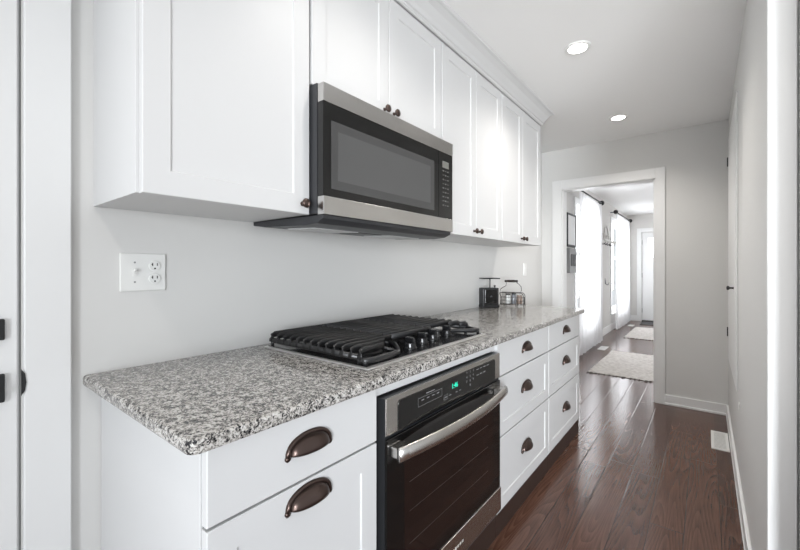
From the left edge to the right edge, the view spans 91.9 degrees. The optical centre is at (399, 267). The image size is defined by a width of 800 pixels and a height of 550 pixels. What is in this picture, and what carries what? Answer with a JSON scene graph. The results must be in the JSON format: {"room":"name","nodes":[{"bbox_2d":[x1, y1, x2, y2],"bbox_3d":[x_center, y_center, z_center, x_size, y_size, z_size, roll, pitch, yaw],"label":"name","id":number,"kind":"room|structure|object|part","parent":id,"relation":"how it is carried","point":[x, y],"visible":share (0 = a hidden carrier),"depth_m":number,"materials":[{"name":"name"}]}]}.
{"room":"kitchen","nodes":[
{"label":"kitchen","id":0,"kind":"room"},
{"bbox_2d":[17,0,541,549],"bbox_3d":[-0.326,-0.005,1.902,0.120,2.440,5.780,0,0,38],"label":"wall","id":1,"kind":"structure","parent":0,"point":[230,284],"depth_m":1.31,"materials":[{"name":"white paint"}]},
{"bbox_2d":[0,0,16,549],"bbox_3d":[-1.252,0.196,0.622,0.105,2.022,0.913,0,0,38],"label":"door","id":2,"kind":"structure","parent":1,"relation":"in","point":[8,8],"depth_m":0.97,"materials":[{"name":"white paint"}]},
{"bbox_3d":[-1.001,0.297,0.935,0.012,0.070,0.065,0,0,38],"label":"handle","id":3,"kind":"part","parent":2,"relation":"part of","materials":[{"name":"black metal"}]},
{"bbox_2d":[21,369,25,395],"bbox_3d":[-0.952,0.288,0.979,0.003,0.067,0.010,0,0,38],"label":"strike plate","id":4,"kind":"object","parent":1,"relation":"attached to","point":[23,377],"visible":1,"depth_m":0.98,"materials":[{"name":"black metal"}]},
{"bbox_2d":[23,0,70,549],"bbox_3d":[-1.247,0.155,0.624,0.020,2.120,1.112,0,0,38],"label":"trim","id":5,"kind":"structure","parent":1,"relation":"attached to","point":[46,23],"depth_m":1.01,"materials":[{"name":"white paint"}]},
{"bbox_2d":[120,253,164,291],"bbox_3d":[-0.793,0.013,1.199,0.018,0.116,0.125,0,0,38],"label":"outlet plate","id":6,"kind":"object","parent":1,"relation":"attached to","point":[138,271],"visible":1,"depth_m":1.20,"materials":[{"name":"white plastic"}]},
{"bbox_2d":[133,268,136,275],"bbox_3d":[-0.806,0.013,1.179,0.013,0.024,0.010,0,0,38],"label":"switch","id":7,"kind":"object","parent":6,"relation":"attached to","point":[134,269],"depth_m":1.18,"materials":[{"name":"white plastic"}]},
{"bbox_2d":[149,273,160,283],"bbox_3d":[-0.775,0.033,1.224,0.004,0.033,0.033,0,0,38],"label":"receptacle","id":8,"kind":"object","parent":6,"relation":"attached to","point":[154,278],"depth_m":1.22,"materials":[{"name":"white plastic"}]},
{"bbox_2d":[149,261,160,270],"bbox_3d":[-0.775,-0.007,1.224,0.004,0.033,0.033,0,0,38],"label":"receptacle","id":9,"kind":"object","parent":6,"relation":"attached to","point":[153,265],"depth_m":1.22,"materials":[{"name":"white plastic"}]},
{"bbox_2d":[94,0,310,221],"bbox_3d":[-0.574,-0.656,1.181,0.384,0.962,0.491,0,0,38],"label":"upper cabinet","id":10,"kind":"object","parent":1,"relation":"attached to","point":[201,107],"visible":1,"depth_m":1.04,"materials":[{"name":"grey paint"}]},
{"bbox_3d":[-0.303,-0.207,1.238,0.029,0.031,0.031,0,0,38],"label":"knob","id":11,"kind":"part","parent":10,"relation":"part of","materials":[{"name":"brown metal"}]},
{"bbox_2d":[309,0,440,137],"bbox_3d":[-0.171,-0.873,1.692,0.384,0.528,0.805,0,0,38],"label":"upper cabinet","id":12,"kind":"object","parent":1,"relation":"attached to","point":[375,52],"visible":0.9,"depth_m":1.54,"materials":[{"name":"grey paint"}]},
{"bbox_3d":[-0.176,-0.863,1.439,0.020,0.507,0.396,0,0,38],"label":"door","id":13,"kind":"part","parent":12,"relation":"part of","materials":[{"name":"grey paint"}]},
{"bbox_2d":[254,81,452,238],"bbox_3d":[-0.158,-0.371,1.681,0.417,0.459,0.804,0,0,38],"label":"microwave","id":14,"kind":"object","parent":12,"relation":"attached to","point":[373,172],"visible":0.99,"depth_m":1.43,"materials":[{"name":"grey metal"}]},
{"bbox_3d":[-0.045,-0.385,1.512,0.027,0.304,0.681,0,0,38],"label":"door","id":15,"kind":"part","parent":14,"relation":"part of","materials":[{"name":"black glass"}]},
{"bbox_3d":[-0.006,-0.567,1.560,0.029,0.060,0.804,0,0,38],"label":"trim","id":16,"kind":"part","parent":14,"relation":"part of","materials":[{"name":"silver metal"}]},
{"bbox_3d":[-0.006,-0.203,1.560,0.029,0.060,0.804,0,0,38],"label":"trim","id":17,"kind":"part","parent":14,"relation":"part of","materials":[{"name":"silver metal"}]},
{"bbox_3d":[0.205,-0.385,1.829,0.027,0.304,0.121,0,0,38],"label":"control panel","id":18,"kind":"part","parent":14,"relation":"part of","materials":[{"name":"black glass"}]},
{"bbox_3d":[-0.051,-0.641,1.556,0.029,0.031,0.031,0,0,38],"label":"knob","id":19,"kind":"part","parent":12,"relation":"part of","materials":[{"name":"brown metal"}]},
{"bbox_3d":[-0.014,-0.641,1.603,0.029,0.031,0.031,0,0,38],"label":"knob","id":20,"kind":"part","parent":12,"relation":"part of","materials":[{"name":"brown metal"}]},
{"bbox_3d":[0.073,-0.863,1.753,0.020,0.507,0.400,0,0,38],"label":"door","id":21,"kind":"part","parent":12,"relation":"part of","materials":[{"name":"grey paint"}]},
{"bbox_2d":[422,42,501,242],"bbox_3d":[0.301,-0.656,2.288,0.384,0.962,0.711,0,0,38],"label":"upper cabinet","id":22,"kind":"object","parent":1,"relation":"attached to","point":[471,106],"visible":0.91,"depth_m":2.15,"materials":[{"name":"grey paint"}]},
{"bbox_3d":[0.313,-0.645,2.057,0.020,0.941,0.356,0,0,38],"label":"door","id":23,"kind":"part","parent":22,"relation":"part of","materials":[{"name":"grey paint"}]},
{"bbox_3d":[0.533,-0.645,2.334,0.020,0.941,0.346,0,0,38],"label":"door","id":24,"kind":"part","parent":22,"relation":"part of","materials":[{"name":"grey paint"}]},
{"bbox_2d":[395,0,554,125],"bbox_3d":[0.172,-1.173,2.084,0.436,0.104,2.835,0,0,38],"label":"crown molding","id":25,"kind":"structure","parent":1,"relation":"attached to","point":[437,16],"depth_m":2.08,"materials":[{"name":"grey paint"}]},
{"bbox_2d":[456,94,539,246],"bbox_3d":[0.751,-0.656,2.857,0.384,0.962,0.734,0,0,38],"label":"upper cabinet","id":26,"kind":"object","parent":1,"relation":"attached to","point":[520,132],"visible":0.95,"depth_m":2.71,"materials":[{"name":"grey paint"}]},
{"bbox_3d":[0.754,-0.645,2.614,0.020,0.941,0.350,0,0,38],"label":"door","id":27,"kind":"part","parent":26,"relation":"part of","materials":[{"name":"grey paint"}]},
{"bbox_3d":[0.981,-0.645,2.901,0.020,0.941,0.375,0,0,38],"label":"door","id":28,"kind":"part","parent":26,"relation":"part of","materials":[{"name":"grey paint"}]},
{"bbox_2d":[523,263,526,275],"bbox_3d":[1.207,0.015,3.737,0.008,0.118,0.075,0,0,38],"label":"light switch","id":29,"kind":"object","parent":1,"relation":"attached to","point":[524,264],"visible":1,"depth_m":3.72,"materials":[{"name":"white plastic"}]},
{"bbox_2d":[394,0,745,214],"bbox_3d":[2.907,-1.255,3.757,3.300,0.060,12.300,0,0,38],"label":"ceiling","id":30,"kind":"structure","parent":0,"point":[665,65],"depth_m":2.28,"materials":[{"name":"white paint"}]},
{"bbox_2d":[564,40,590,54],"bbox_3d":[0.987,-1.221,2.151,0.138,0.008,0.138,0,0,38],"label":"recessed light","id":31,"kind":"object","parent":30,"relation":"in","point":[578,47],"visible":1,"depth_m":2.14,"materials":[{"name":"white plastic"}]},
{"bbox_2d":[609,114,627,120],"bbox_3d":[1.775,-1.221,3.148,0.138,0.008,0.138,0,0,38],"label":"recessed light","id":32,"kind":"object","parent":30,"relation":"in","point":[618,117],"visible":1,"depth_m":3.13,"materials":[{"name":"white plastic"}]},
{"bbox_2d":[567,190,626,327],"bbox_3d":[3.362,-0.005,6.686,0.120,2.440,6.040,0,0,38],"label":"wall","id":33,"kind":"structure","parent":0,"point":[608,319],"depth_m":7.05,"materials":[{"name":"white paint"}]},
{"bbox_2d":[567,212,575,247],"bbox_3d":[2.299,-0.505,5.213,0.040,0.440,0.430,0,0,38],"label":"picture frame","id":34,"kind":"object","parent":33,"relation":"attached to","point":[571,219],"visible":0.74,"depth_m":5.19,"materials":[{"name":"black metal"}]},
{"bbox_2d":[567,248,576,272],"bbox_3d":[2.331,-0.100,5.245,0.050,0.330,0.360,0,0,38],"label":"picture frame","id":35,"kind":"object","parent":33,"relation":"attached to","point":[571,252],"visible":0.84,"depth_m":5.15,"materials":[{"name":"grey"}]},
{"bbox_2d":[574,197,578,307],"bbox_3d":[2.807,-0.048,5.940,0.155,1.895,1.320,0,0,38],"label":"window","id":36,"kind":"structure","parent":33,"relation":"in","point":[576,200],"depth_m":5.46,"materials":[{"name":"white paint"}]},
{"bbox_2d":[581,191,603,204],"bbox_3d":[2.829,-1.070,5.801,0.142,0.083,1.610,0,0,38],"label":"curtain rod","id":37,"kind":"object","parent":33,"relation":"attached to","point":[599,202],"visible":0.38,"depth_m":6.00,"materials":[{"name":"black metal"}]},
{"bbox_2d":[578,191,602,355],"bbox_3d":[2.853,0.080,5.784,0.058,2.239,1.449,0,0,38],"label":"curtain","id":38,"kind":"object","parent":37,"relation":"hanging from","point":[590,211],"visible":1,"depth_m":5.71,"materials":[{"name":"white fabric"}]},
{"bbox_2d":[603,321,615,335],"bbox_3d":[3.415,1.150,6.644,0.015,0.130,6.040,0,0,38],"label":"baseboard","id":39,"kind":"structure","parent":33,"relation":"attached to","point":[607,329],"depth_m":7.34,"materials":[{"name":"white paint"}]},
{"bbox_2d":[602,226,616,246],"bbox_3d":[3.807,-0.595,7.054,0.112,0.375,0.950,0,0,38],"label":"coat rack","id":40,"kind":"object","parent":33,"relation":"attached to","point":[606,239],"visible":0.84,"depth_m":7.06,"materials":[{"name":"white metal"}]},
{"bbox_3d":[3.768,-0.645,7.084,0.014,0.273,0.947,0,0,38],"label":"scroll rail","id":41,"kind":"part","parent":40,"relation":"part of","materials":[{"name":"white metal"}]},
{"bbox_2d":[610,216,615,314],"bbox_3d":[4.543,-0.048,8.136,0.155,1.895,1.720,0,0,38],"label":"window","id":42,"kind":"structure","parent":33,"relation":"in","point":[612,219],"depth_m":7.48,"materials":[{"name":"white paint"}]},
{"bbox_2d":[610,210,631,222],"bbox_3d":[4.649,-1.070,8.103,0.142,0.083,1.880,0,0,38],"label":"curtain rod","id":43,"kind":"object","parent":33,"relation":"attached to","point":[614,211],"visible":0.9,"depth_m":7.68,"materials":[{"name":"black metal"}]},
{"bbox_2d":[616,214,629,329],"bbox_3d":[4.667,0.080,8.079,0.059,2.239,1.727,0,0,38],"label":"curtain","id":44,"kind":"object","parent":43,"relation":"hanging from","point":[622,225],"visible":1,"depth_m":7.98,"materials":[{"name":"white fabric"}]},
{"bbox_2d":[487,320,743,549],"bbox_3d":[3.062,1.240,3.953,3.300,0.050,11.800,0,0,38],"label":"floor","id":45,"kind":"structure","parent":0,"point":[638,472],"depth_m":2.19,"materials":[{"name":"brown wood"}]},
{"bbox_2d":[101,389,375,549],"bbox_3d":[-0.454,0.773,1.103,0.666,0.883,0.484,0,0,38],"label":"base cabinet","id":46,"kind":"object","parent":45,"relation":"on","point":[307,482],"visible":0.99,"depth_m":0.89,"materials":[{"name":"grey paint"}]},
{"bbox_3d":[-0.222,0.802,0.920,0.020,0.609,0.478,0,0,38],"label":"drawer","id":47,"kind":"part","parent":46,"relation":"part of","materials":[{"name":"grey paint"}]},
{"bbox_3d":[-0.222,0.415,0.920,0.020,0.153,0.478,0,0,38],"label":"drawer","id":48,"kind":"part","parent":46,"relation":"part of","materials":[{"name":"grey paint"}]},
{"bbox_3d":[-0.205,0.531,0.907,0.032,0.055,0.138,0,0,38],"label":"cup pull","id":49,"kind":"part","parent":46,"relation":"part of","materials":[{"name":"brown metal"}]},
{"bbox_3d":[-0.205,0.408,0.907,0.032,0.055,0.138,0,0,38],"label":"cup pull","id":50,"kind":"part","parent":46,"relation":"part of","materials":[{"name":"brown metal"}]},
{"bbox_2d":[83,304,584,454],"bbox_3d":[0.239,0.316,1.975,0.675,0.030,2.796,0,0,38],"label":"countertop","id":51,"kind":"structure","parent":46,"relation":"on","point":[199,404],"depth_m":1.02,"materials":[{"name":"stone"}]},
{"bbox_2d":[264,314,485,370],"bbox_3d":[-0.063,0.270,1.597,0.536,0.061,0.774,0,0,38],"label":"gas cooktop","id":52,"kind":"object","parent":51,"relation":"in","point":[370,343],"visible":1,"depth_m":1.43,"materials":[{"name":"black metal"}]},
{"bbox_3d":[-0.116,0.281,1.353,0.110,0.022,0.110,0,0,38],"label":"burner","id":53,"kind":"part","parent":52,"relation":"part of","materials":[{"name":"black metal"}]},
{"bbox_3d":[-0.067,0.293,1.599,0.508,0.002,0.750,0,0,38],"label":"plate","id":54,"kind":"part","parent":52,"relation":"part of","materials":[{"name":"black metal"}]},
{"bbox_3d":[0.036,0.280,1.397,0.050,0.026,0.050,0,0,38],"label":"knob","id":55,"kind":"part","parent":52,"relation":"part of","materials":[{"name":"black"}]},
{"bbox_3d":[0.085,0.280,1.491,0.050,0.026,0.050,0,0,38],"label":"knob","id":56,"kind":"part","parent":52,"relation":"part of","materials":[{"name":"black"}]},
{"bbox_3d":[0.131,0.280,1.569,0.050,0.026,0.050,0,0,38],"label":"knob","id":57,"kind":"part","parent":52,"relation":"part of","materials":[{"name":"black"}]},
{"bbox_3d":[0.201,0.280,1.677,0.050,0.026,0.050,0,0,38],"label":"knob","id":58,"kind":"part","parent":52,"relation":"part of","materials":[{"name":"black"}]},
{"bbox_2d":[479,278,499,307],"bbox_3d":[0.682,0.188,2.963,0.138,0.225,0.100,0,0,-10],"label":"kitchen scale","id":59,"kind":"object","parent":51,"relation":"on","point":[488,296],"visible":1,"depth_m":2.92,"materials":[{"name":"black metal"}]},
{"bbox_2d":[499,280,524,306],"bbox_3d":[0.878,0.197,3.039,0.193,0.207,0.089,0,0,24],"label":"wire basket","id":60,"kind":"object","parent":51,"relation":"on","point":[506,281],"visible":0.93,"depth_m":3.02,"materials":[{"name":"grey metal"}]},
{"bbox_2d":[505,293,510,303],"bbox_3d":[0.851,0.239,3.051,0.040,0.078,0.040,0,0,38],"label":"jar","id":61,"kind":"object","parent":60,"relation":"in","point":[507,300],"visible":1,"depth_m":3.04,"materials":[{"name":"clear glass"}]},
{"bbox_3d":[0.884,0.245,3.036,0.181,0.109,0.089,0,0,24],"label":"wire frame","id":62,"kind":"part","parent":60,"relation":"part of","materials":[{"name":"grey metal"}]},
{"bbox_2d":[511,293,515,303],"bbox_3d":[0.891,0.236,3.033,0.038,0.085,0.038,0,0,38],"label":"jar","id":63,"kind":"object","parent":60,"relation":"in","point":[513,300],"visible":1,"depth_m":3.02,"materials":[{"name":"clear glass"}]},
{"bbox_2d":[517,295,521,303],"bbox_3d":[0.931,0.245,3.015,0.044,0.066,0.044,0,0,38],"label":"jar","id":64,"kind":"object","parent":60,"relation":"in","point":[519,297],"visible":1,"depth_m":3.00,"materials":[{"name":"brown"}]},
{"bbox_2d":[376,346,494,549],"bbox_3d":[-0.068,0.773,1.619,0.634,0.883,0.800,0,0,38],"label":"base cabinet","id":65,"kind":"object","parent":45,"relation":"on","point":[486,537],"visible":0.15,"depth_m":1.54,"materials":[{"name":"grey paint"}]},
{"bbox_3d":[-0.053,0.351,1.607,0.584,0.038,0.800,0,0,38],"label":"rail","id":66,"kind":"part","parent":65,"relation":"part of","materials":[{"name":"grey paint"}]},
{"bbox_2d":[375,351,507,549],"bbox_3d":[-0.006,0.724,1.571,0.681,0.702,0.793,0,0,38],"label":"wall oven","id":67,"kind":"object","parent":65,"relation":"in","point":[438,487],"visible":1,"depth_m":1.32,"materials":[{"name":"grey"}]},
{"bbox_3d":[0.199,0.429,1.411,0.006,0.108,0.776,0,0,38],"label":"control panel","id":68,"kind":"part","parent":67,"relation":"part of","materials":[{"name":"silver metal"}]},
{"bbox_3d":[0.239,0.531,1.376,0.054,0.043,0.748,0,0,38],"label":"handle","id":69,"kind":"part","parent":67,"relation":"part of","materials":[{"name":"silver metal"}]},
{"bbox_2d":[492,326,547,537],"bbox_3d":[0.421,0.773,2.209,0.666,0.883,0.727,0,0,38],"label":"base cabinet","id":70,"kind":"object","parent":45,"relation":"on","point":[524,358],"visible":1,"depth_m":1.97,"materials":[{"name":"grey paint"}]},
{"bbox_3d":[0.652,0.416,2.026,0.020,0.154,0.721,0,0,38],"label":"drawer","id":71,"kind":"part","parent":70,"relation":"part of","materials":[{"name":"grey paint"}]},
{"bbox_3d":[0.652,0.943,2.026,0.020,0.332,0.721,0,0,38],"label":"drawer","id":72,"kind":"part","parent":70,"relation":"part of","materials":[{"name":"grey paint"}]},
{"bbox_3d":[0.652,0.635,2.026,0.020,0.272,0.721,0,0,38],"label":"drawer","id":73,"kind":"part","parent":70,"relation":"part of","materials":[{"name":"grey paint"}]},
{"bbox_3d":[0.669,0.919,2.012,0.032,0.055,0.138,0,0,38],"label":"cup pull","id":74,"kind":"part","parent":70,"relation":"part of","materials":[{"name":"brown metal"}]},
{"bbox_3d":[0.669,0.611,2.012,0.032,0.055,0.138,0,0,38],"label":"cup pull","id":75,"kind":"part","parent":70,"relation":"part of","materials":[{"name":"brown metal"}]},
{"bbox_3d":[0.669,0.408,2.012,0.032,0.055,0.138,0,0,38],"label":"cup pull","id":76,"kind":"part","parent":70,"relation":"part of","materials":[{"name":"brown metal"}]},
{"bbox_2d":[547,315,578,470],"bbox_3d":[0.868,0.773,2.774,0.666,0.883,0.711,0,0,38],"label":"base cabinet","id":77,"kind":"object","parent":45,"relation":"on","point":[563,336],"visible":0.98,"depth_m":2.54,"materials":[{"name":"grey paint"}]},
{"bbox_3d":[1.099,0.635,2.591,0.020,0.272,0.705,0,0,38],"label":"drawer","id":78,"kind":"part","parent":77,"relation":"part of","materials":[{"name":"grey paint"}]},
{"bbox_3d":[1.099,0.943,2.591,0.020,0.332,0.705,0,0,38],"label":"drawer","id":79,"kind":"part","parent":77,"relation":"part of","materials":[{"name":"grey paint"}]},
{"bbox_3d":[1.099,0.416,2.591,0.020,0.154,0.705,0,0,38],"label":"drawer","id":80,"kind":"part","parent":77,"relation":"part of","materials":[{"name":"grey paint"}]},
{"bbox_3d":[1.116,0.919,2.578,0.032,0.055,0.138,0,0,38],"label":"cup pull","id":81,"kind":"part","parent":77,"relation":"part of","materials":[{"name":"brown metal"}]},
{"bbox_3d":[1.116,0.611,2.578,0.032,0.055,0.138,0,0,38],"label":"cup pull","id":82,"kind":"part","parent":77,"relation":"part of","materials":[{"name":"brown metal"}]},
{"bbox_3d":[1.116,0.408,2.578,0.032,0.055,0.138,0,0,38],"label":"cup pull","id":83,"kind":"part","parent":77,"relation":"part of","materials":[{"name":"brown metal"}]},
{"bbox_2d":[597,346,607,349],"bbox_3d":[3.076,1.212,5.861,0.105,0.006,0.310,0,0,38],"label":"floor vent","id":84,"kind":"object","parent":45,"relation":"in","point":[600,347],"visible":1,"depth_m":5.82,"materials":[{"name":"white plastic"}]},
{"bbox_2d":[586,350,652,381],"bbox_3d":[3.014,1.207,4.799,0.961,0.016,1.558,0,0,38],"label":"rug","id":85,"kind":"object","parent":45,"relation":"on","point":[622,364],"visible":0.72,"depth_m":4.73,"materials":[{"name":"beige fabric"}]},
{"bbox_2d":[623,327,652,340],"bbox_3d":[4.719,1.207,7.065,0.924,0.016,1.588,0,0,38],"label":"rug","id":86,"kind":"object","parent":45,"relation":"on","point":[640,333],"visible":0.42,"depth_m":7.00,"materials":[{"name":"beige fabric"}]},
{"bbox_2d":[640,321,652,324],"bbox_3d":[5.617,1.209,8.288,0.770,0.012,0.530,0,0,38],"label":"doormat","id":87,"kind":"object","parent":45,"relation":"on","point":[643,322],"visible":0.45,"depth_m":8.39,"materials":[{"name":"grey fabric"}]},
{"bbox_2d":[711,430,729,451],"bbox_3d":[2.246,1.212,2.718,0.096,0.006,0.360,0,0,38],"label":"floor vent","id":88,"kind":"object","parent":45,"relation":"in","point":[719,440],"visible":1,"depth_m":2.70,"materials":[{"name":"white plastic"}]},
{"bbox_2d":[542,120,727,404],"bbox_3d":[2.645,-0.005,3.321,3.170,2.440,0.130,0,0,38],"label":"wall","id":89,"kind":"structure","parent":0,"point":[694,158],"depth_m":3.36,"materials":[{"name":"white paint"}]},
{"bbox_2d":[552,167,664,403],"bbox_3d":[2.026,0.157,3.810,0.977,2.117,0.166,0,0,38],"label":"trim","id":90,"kind":"structure","parent":89,"relation":"attached to","point":[656,176],"depth_m":3.57,"materials":[{"name":"white paint"}]},
{"bbox_2d":[665,394,725,415],"bbox_3d":[2.530,1.171,3.313,0.432,0.088,0.024,0,0,38],"label":"baseboard","id":91,"kind":"structure","parent":89,"relation":"attached to","point":[693,404],"depth_m":3.31,"materials":[{"name":"white paint"}]},
{"bbox_2d":[627,214,652,314],"bbox_3d":[6.475,-0.005,8.164,3.170,2.440,0.140,0,0,38],"label":"wall","id":92,"kind":"structure","parent":0,"point":[641,220],"depth_m":8.92,"materials":[{"name":"white paint"}]},
{"bbox_2d":[630,315,636,320],"bbox_3d":[5.360,1.150,8.947,0.210,0.130,0.015,0,0,38],"label":"baseboard","id":93,"kind":"structure","parent":92,"relation":"attached to","point":[632,317],"depth_m":8.92,"materials":[{"name":"white paint"}]},
{"bbox_2d":[637,228,652,320],"bbox_3d":[5.862,0.153,8.548,1.080,2.123,0.018,0,0,38],"label":"trim","id":94,"kind":"structure","parent":92,"relation":"attached to","point":[639,230],"depth_m":8.84,"materials":[{"name":"white paint"}]},
{"bbox_2d":[642,232,652,320],"bbox_3d":[5.890,0.187,8.580,0.914,1.996,0.063,0,0,38],"label":"door","id":95,"kind":"structure","parent":92,"relation":"in","point":[647,262],"depth_m":8.79,"materials":[{"name":"white paint"}]},
{"bbox_2d":[728,0,798,549],"bbox_3d":[1.956,-0.005,2.144,0.120,2.440,2.570,0,0,38],"label":"wall","id":96,"kind":"structure","parent":0,"point":[749,424],"depth_m":1.54,"materials":[{"name":"white paint"}]},
{"bbox_2d":[726,91,737,391],"bbox_3d":[2.257,-0.152,2.658,0.045,1.735,1.070,0,0,38],"label":"door","id":97,"kind":"structure","parent":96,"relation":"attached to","point":[732,159],"depth_m":2.42,"materials":[{"name":"white paint"}]},
{"bbox_3d":[2.271,-0.152,2.647,0.010,1.589,0.924,0,0,38],"label":"door","id":98,"kind":"part","parent":97,"relation":"part of","materials":[{"name":"white paint"}]},
{"bbox_2d":[726,405,751,549],"bbox_3d":[1.903,1.171,2.186,0.017,0.088,2.570,0,0,38],"label":"baseboard","id":99,"kind":"structure","parent":96,"relation":"attached to","point":[740,499],"depth_m":2.00,"materials":[{"name":"white paint"}]},
{"bbox_2d":[767,0,796,549],"bbox_3d":[1.130,-0.005,1.146,0.063,2.440,0.020,0,0,38],"label":"trim","id":100,"kind":"structure","parent":96,"relation":"attached to","point":[781,14],"depth_m":1.14,"materials":[{"name":"white paint"}]},
{"bbox_2d":[799,0,799,549],"bbox_3d":[1.168,-0.005,1.036,0.123,2.440,0.145,0,0,38],"label":"trim","id":101,"kind":"structure","parent":96,"relation":"attached to","point":[799,0],"depth_m":1.12,"materials":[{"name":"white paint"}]}
]}

